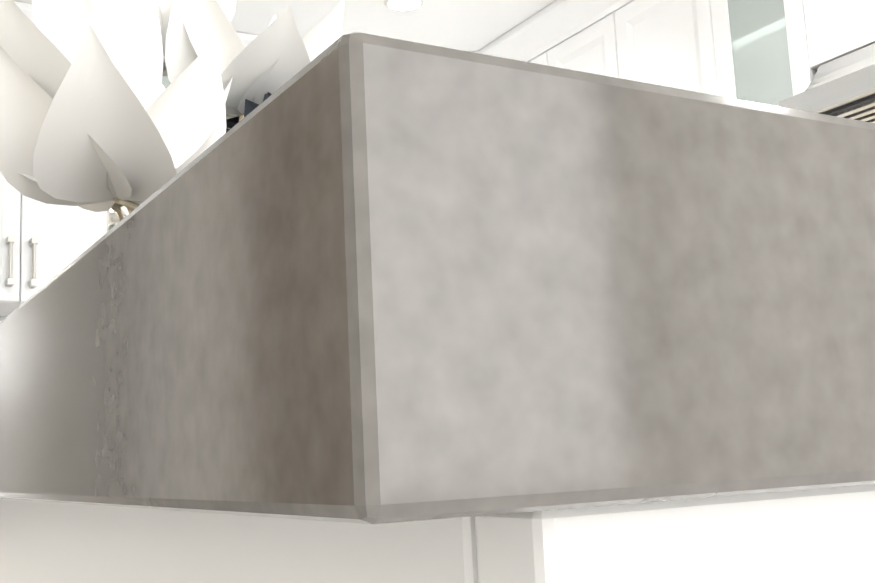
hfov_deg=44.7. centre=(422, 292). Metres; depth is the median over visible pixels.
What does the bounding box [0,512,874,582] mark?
kitchen island
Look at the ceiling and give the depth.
3.85 m
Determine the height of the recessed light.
0.014 m
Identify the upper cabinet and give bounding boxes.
[0,1,106,315]
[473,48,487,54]
[488,16,539,63]
[540,0,611,76]
[608,0,813,105]
[792,0,874,75]
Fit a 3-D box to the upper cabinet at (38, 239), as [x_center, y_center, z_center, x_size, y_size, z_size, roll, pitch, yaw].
[-1.414,-0.442,3.699,0.731,1.008,0.372,2,-10,-30]
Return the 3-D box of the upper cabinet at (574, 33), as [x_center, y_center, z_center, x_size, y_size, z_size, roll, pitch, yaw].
[0.717,-0.528,3.774,0.352,1.008,0.380,2,-10,-30]
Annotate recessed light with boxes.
[384,0,423,11]
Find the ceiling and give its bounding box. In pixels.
[13,0,555,51]
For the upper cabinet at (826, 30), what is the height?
0.586 m
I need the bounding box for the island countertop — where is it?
[0,32,874,567]
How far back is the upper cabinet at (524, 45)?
3.98 m
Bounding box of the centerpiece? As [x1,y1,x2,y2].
[0,0,343,231]
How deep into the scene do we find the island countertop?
0.10 m
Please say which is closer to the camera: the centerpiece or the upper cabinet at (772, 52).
the centerpiece
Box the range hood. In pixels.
[779,43,874,122]
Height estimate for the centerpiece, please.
0.644 m

